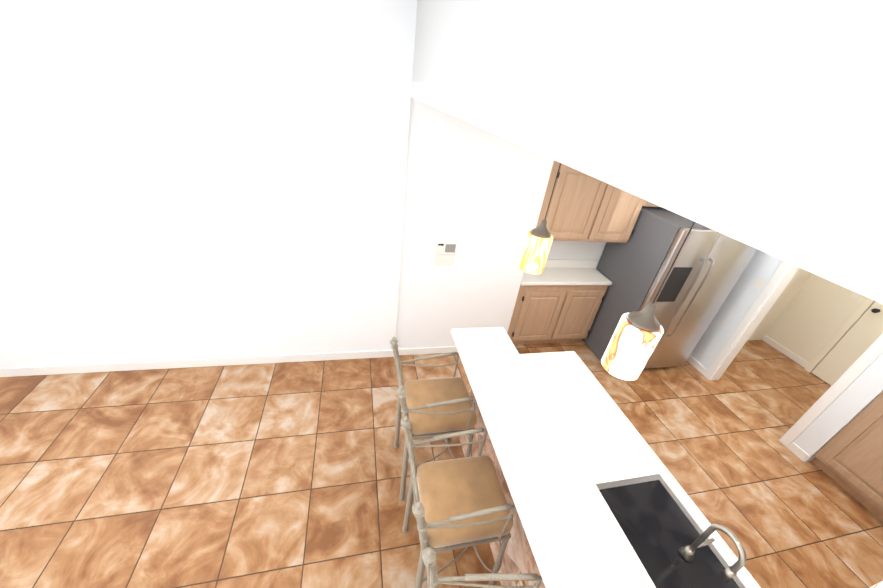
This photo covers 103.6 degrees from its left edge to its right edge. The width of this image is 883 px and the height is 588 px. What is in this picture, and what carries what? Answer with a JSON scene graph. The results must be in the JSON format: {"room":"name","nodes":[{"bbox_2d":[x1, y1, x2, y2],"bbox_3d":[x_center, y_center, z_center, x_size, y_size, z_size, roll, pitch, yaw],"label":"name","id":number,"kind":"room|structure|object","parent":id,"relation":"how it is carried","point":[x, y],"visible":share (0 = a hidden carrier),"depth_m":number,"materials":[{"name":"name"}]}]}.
{"room":"kitchen","nodes":[
{"label":"kitchen","id":0,"kind":"room"},
{"bbox_2d":[0,0,553,367],"bbox_3d":[-1.802,-0.876,2.882,5.420,3.200,0.750,-1,32,-14],"label":"wall","id":1,"kind":"structure","parent":0,"point":[189,179],"depth_m":2.59,"materials":[{"name":"white paint"}]},
{"bbox_2d":[0,346,457,376],"bbox_3d":[-1.907,0.639,3.371,5.420,0.095,0.033,-1,32,-14],"label":"baseboard","id":2,"kind":"structure","parent":1,"relation":"attached to","point":[85,368],"depth_m":3.28,"materials":[{"name":"white paint"}]},
{"bbox_2d":[434,255,454,265],"bbox_3d":[0.029,-0.315,3.262,0.190,0.115,0.010,-1,32,-14],"label":"switch plate","id":3,"kind":"object","parent":1,"relation":"attached to","point":[444,260],"visible":1,"depth_m":3.26,"materials":[{"name":"white plastic"}]},
{"bbox_2d":[435,241,457,253],"bbox_3d":[0.045,-0.424,3.188,0.195,0.120,0.024,-1,32,-14],"label":"thermostat","id":4,"kind":"object","parent":1,"relation":"attached to","point":[446,247],"visible":0.94,"depth_m":3.17,"materials":[{"name":"white plastic"}]},
{"bbox_2d":[0,340,882,587],"bbox_3d":[0.445,1.530,2.584,9.800,0.060,4.800,-1,32,-14],"label":"floor","id":5,"kind":"structure","parent":0,"point":[279,475],"depth_m":2.60,"materials":[{"name":"tile"}]},
{"bbox_2d":[390,337,477,500],"bbox_3d":[-0.050,0.864,2.418,0.622,1.126,0.472,-1,32,-14],"label":"stool","id":6,"kind":"object","parent":5,"relation":"on","point":[430,408],"visible":0.96,"depth_m":2.26,"materials":[{"name":"fabric"}]},
{"bbox_2d":[400,416,517,587],"bbox_3d":[0.079,1.193,1.902,0.622,1.126,0.472,-1,32,-14],"label":"stool","id":7,"kind":"object","parent":5,"relation":"on","point":[460,503],"visible":0.92,"depth_m":1.76,"materials":[{"name":"fabric"}]},
{"bbox_2d":[422,547,541,587],"bbox_3d":[0.178,1.529,1.368,0.622,1.126,0.472,6,31,-4],"label":"stool","id":8,"kind":"object","parent":5,"relation":"on","point":[434,579],"visible":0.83,"depth_m":1.33,"materials":[{"name":"metal"}]},
{"bbox_2d":[475,419,502,486],"bbox_3d":[0.723,0.990,2.634,0.628,0.872,0.514,-1,32,-14],"label":"base cabinet","id":9,"kind":"object","parent":5,"relation":"on","point":[486,450],"depth_m":2.32,"materials":[{"name":"brown wood"}]},
{"bbox_2d":[502,483,530,572],"bbox_3d":[0.824,1.247,2.232,0.628,0.872,0.460,-1,32,-14],"label":"base cabinet","id":10,"kind":"object","parent":5,"relation":"on","point":[518,544],"depth_m":1.88,"materials":[{"name":"brown wood"}]},
{"bbox_2d":[451,327,658,587],"bbox_3d":[0.517,0.901,1.534,0.410,0.042,2.451,-1,32,-14],"label":"countertop","id":11,"kind":"structure","parent":10,"relation":"on","point":[575,538],"depth_m":1.60,"materials":[{"name":"white stone"}]},
{"bbox_2d":[519,351,760,587],"bbox_3d":[1.005,1.179,1.499,0.633,0.038,2.741,-1,32,-14],"label":"countertop","id":12,"kind":"structure","parent":10,"relation":"on","point":[659,516],"depth_m":1.80,"materials":[{"name":"white stone"}]},
{"bbox_2d":[679,524,746,581],"bbox_3d":[1.133,1.046,1.411,0.121,0.298,0.166,-1,32,-14],"label":"faucet","id":13,"kind":"object","parent":12,"relation":"on","point":[728,573],"visible":1,"depth_m":1.36,"materials":[{"name":"silver metal"}]},
{"bbox_2d":[523,559,542,587],"bbox_3d":[0.929,1.515,1.811,0.628,0.872,0.560,-1,32,-14],"label":"base cabinet","id":14,"kind":"object","parent":5,"relation":"on","point":[530,568],"depth_m":1.74,"materials":[{"name":"brown wood"}]},
{"bbox_2d":[515,572,525,585],"bbox_3d":[0.421,1.547,1.848,0.010,0.120,0.072,-1,32,-14],"label":"outlet","id":15,"kind":"object","parent":14,"relation":"attached to","point":[520,583],"visible":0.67,"depth_m":1.84,"materials":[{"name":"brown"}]},
{"bbox_2d":[507,259,611,344],"bbox_3d":[1.276,0.129,4.055,1.092,1.010,0.357,-1,32,-14],"label":"base cabinet","id":16,"kind":"object","parent":5,"relation":"on","point":[558,300],"visible":0.9,"depth_m":3.90,"materials":[{"name":"brown wood"}]},
{"bbox_2d":[582,206,756,368],"bbox_3d":[2.394,-0.034,3.880,0.970,1.730,0.913,-1,32,-14],"label":"fridge","id":17,"kind":"object","parent":5,"relation":"on","point":[706,271],"visible":0.71,"depth_m":3.47,"materials":[{"name":"grey metal"}]},
{"bbox_2d":[811,392,882,521],"bbox_3d":[3.796,0.789,2.443,0.596,2.132,0.614,-1,32,-14],"label":"pantry cabinet","id":18,"kind":"object","parent":5,"relation":"on","point":[848,458],"visible":1,"depth_m":2.82,"materials":[{"name":"brown wood"}]},
{"bbox_2d":[547,240,605,268],"bbox_3d":[1.871,-0.683,4.143,2.310,2.440,0.390,-1,32,-14],"label":"wall","id":19,"kind":"structure","parent":0,"point":[574,250],"depth_m":3.94,"materials":[{"name":"white paint"}]},
{"bbox_2d":[536,160,607,241],"bbox_3d":[1.178,-0.930,3.361,0.589,0.760,0.348,-1,32,-14],"label":"upper cabinet","id":20,"kind":"object","parent":19,"relation":"attached to","point":[584,207],"depth_m":3.23,"materials":[{"name":"brown wood"}]},
{"bbox_2d":[588,184,647,242],"bbox_3d":[1.710,-0.935,3.492,0.507,0.760,0.348,-1,32,-14],"label":"upper cabinet","id":21,"kind":"object","parent":19,"relation":"attached to","point":[616,221],"depth_m":3.40,"materials":[{"name":"brown wood"}]},
{"bbox_2d":[648,201,659,206],"bbox_3d":[2.200,-0.940,3.611,0.502,0.760,0.348,-1,32,-14],"label":"upper cabinet","id":22,"kind":"object","parent":19,"relation":"attached to","point":[650,204],"depth_m":3.43,"materials":[{"name":"brown wood"}]},
{"bbox_2d":[411,81,882,303],"bbox_3d":[0.944,-0.655,1.408,1.730,0.100,4.550,-1,32,-14],"label":"ceiling","id":23,"kind":"structure","parent":0,"point":[815,207],"depth_m":0.38,"materials":[{"name":"white paint"}]},
{"bbox_2d":[519,163,560,273],"bbox_3d":[0.510,-0.416,1.657,0.126,0.665,0.126,-1,32,-14],"label":"pendant light","id":24,"kind":"object","parent":23,"relation":"hanging from","point":[537,245],"visible":0.79,"depth_m":1.72,"materials":[{"name":"white glass"}]},
{"bbox_2d":[601,222,694,380],"bbox_3d":[0.663,-0.025,1.045,0.126,0.665,0.126,-1,32,-14],"label":"pendant light","id":25,"kind":"object","parent":23,"relation":"hanging from","point":[635,339],"visible":0.71,"depth_m":1.11,"materials":[{"name":"white and amber marbled glass"},{"name":"brushed metal"}]},
{"bbox_2d":[870,581,882,587],"bbox_3d":[0.813,0.355,0.449,0.126,0.665,0.126,-1,32,-14],"label":"pendant light","id":26,"kind":"object","parent":23,"relation":"hanging from","point":[879,585],"visible":1,"depth_m":0.60,"materials":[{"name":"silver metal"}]},
{"bbox_2d":[412,0,882,150],"bbox_3d":[0.217,-0.971,1.024,0.140,0.660,4.550,-1,32,-14],"label":"wall","id":27,"kind":"structure","parent":0,"point":[811,70],"depth_m":0.43,"materials":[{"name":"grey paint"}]},
{"bbox_2d":[748,268,811,339],"bbox_3d":[3.953,-0.409,4.166,1.500,2.440,0.100,-1,32,-14],"label":"wall","id":28,"kind":"structure","parent":0,"point":[784,299],"depth_m":4.58,"materials":[{"name":"beige paint"}]},
{"bbox_2d":[691,249,882,461],"bbox_3d":[3.265,-0.149,3.578,0.120,2.440,2.460,-1,32,-14],"label":"wall","id":29,"kind":"structure","parent":0,"point":[741,298],"depth_m":3.41,"materials":[{"name":"white paint"}]},
{"bbox_2d":[687,355,706,374],"bbox_3d":[2.989,0.666,4.459,0.013,0.085,0.970,-1,32,-14],"label":"baseboard","id":30,"kind":"structure","parent":29,"relation":"attached to","point":[696,364],"depth_m":4.16,"materials":[{"name":"white paint"}]},
{"bbox_2d":[752,277,765,289],"bbox_3d":[3.215,-0.107,3.517,0.006,0.120,0.075,-1,32,-14],"label":"light switch","id":31,"kind":"object","parent":29,"relation":"attached to","point":[759,283],"visible":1,"depth_m":3.51,"materials":[{"name":"white plastic"}]},
{"bbox_2d":[787,442,808,460],"bbox_3d":[3.300,1.458,3.217,0.013,0.085,0.140,-1,32,-14],"label":"baseboard","id":32,"kind":"structure","parent":29,"relation":"attached to","point":[797,451],"depth_m":3.21,"materials":[{"name":"white paint"}]},
{"bbox_2d":[766,273,866,362],"bbox_3d":[4.901,0.020,3.672,0.100,2.440,1.760,-1,32,-14],"label":"wall","id":33,"kind":"structure","parent":0,"point":[816,314],"depth_m":4.37,"materials":[{"name":"beige paint"}]},
{"bbox_2d":[762,335,808,367],"bbox_3d":[4.711,1.030,4.250,0.013,0.085,1.590,-1,32,-14],"label":"baseboard","id":34,"kind":"structure","parent":33,"relation":"attached to","point":[787,352],"depth_m":4.65,"materials":[{"name":"white paint"}]},
{"bbox_2d":[804,297,882,385],"bbox_3d":[4.836,0.315,3.510,0.101,2.090,0.930,-1,32,-14],"label":"hall door","id":35,"kind":"structure","parent":33,"relation":"in","point":[859,332],"depth_m":4.03,"materials":[{"name":"beige paint"}]},
{"bbox_2d":[850,292,860,299],"bbox_3d":[4.770,0.002,3.984,0.006,0.120,0.070,-1,32,-14],"label":"light switch","id":36,"kind":"object","parent":33,"relation":"attached to","point":[855,295],"visible":0.69,"depth_m":4.00,"materials":[{"name":"white plastic"}]},
{"bbox_3d":[3.509,-0.694,2.558,0.120,0.410,0.810,-1,32,-14],"label":"wall","id":37,"kind":"structure","parent":0,"visible":0},
{"bbox_2d":[704,261,882,446],"bbox_3d":[3.362,0.314,3.164,0.136,2.100,0.950,-1,32,-14],"label":"door frame","id":38,"kind":"structure","parent":37,"relation":"attached to","point":[862,363],"depth_m":3.33,"materials":[{"name":"white paint"}]}
]}

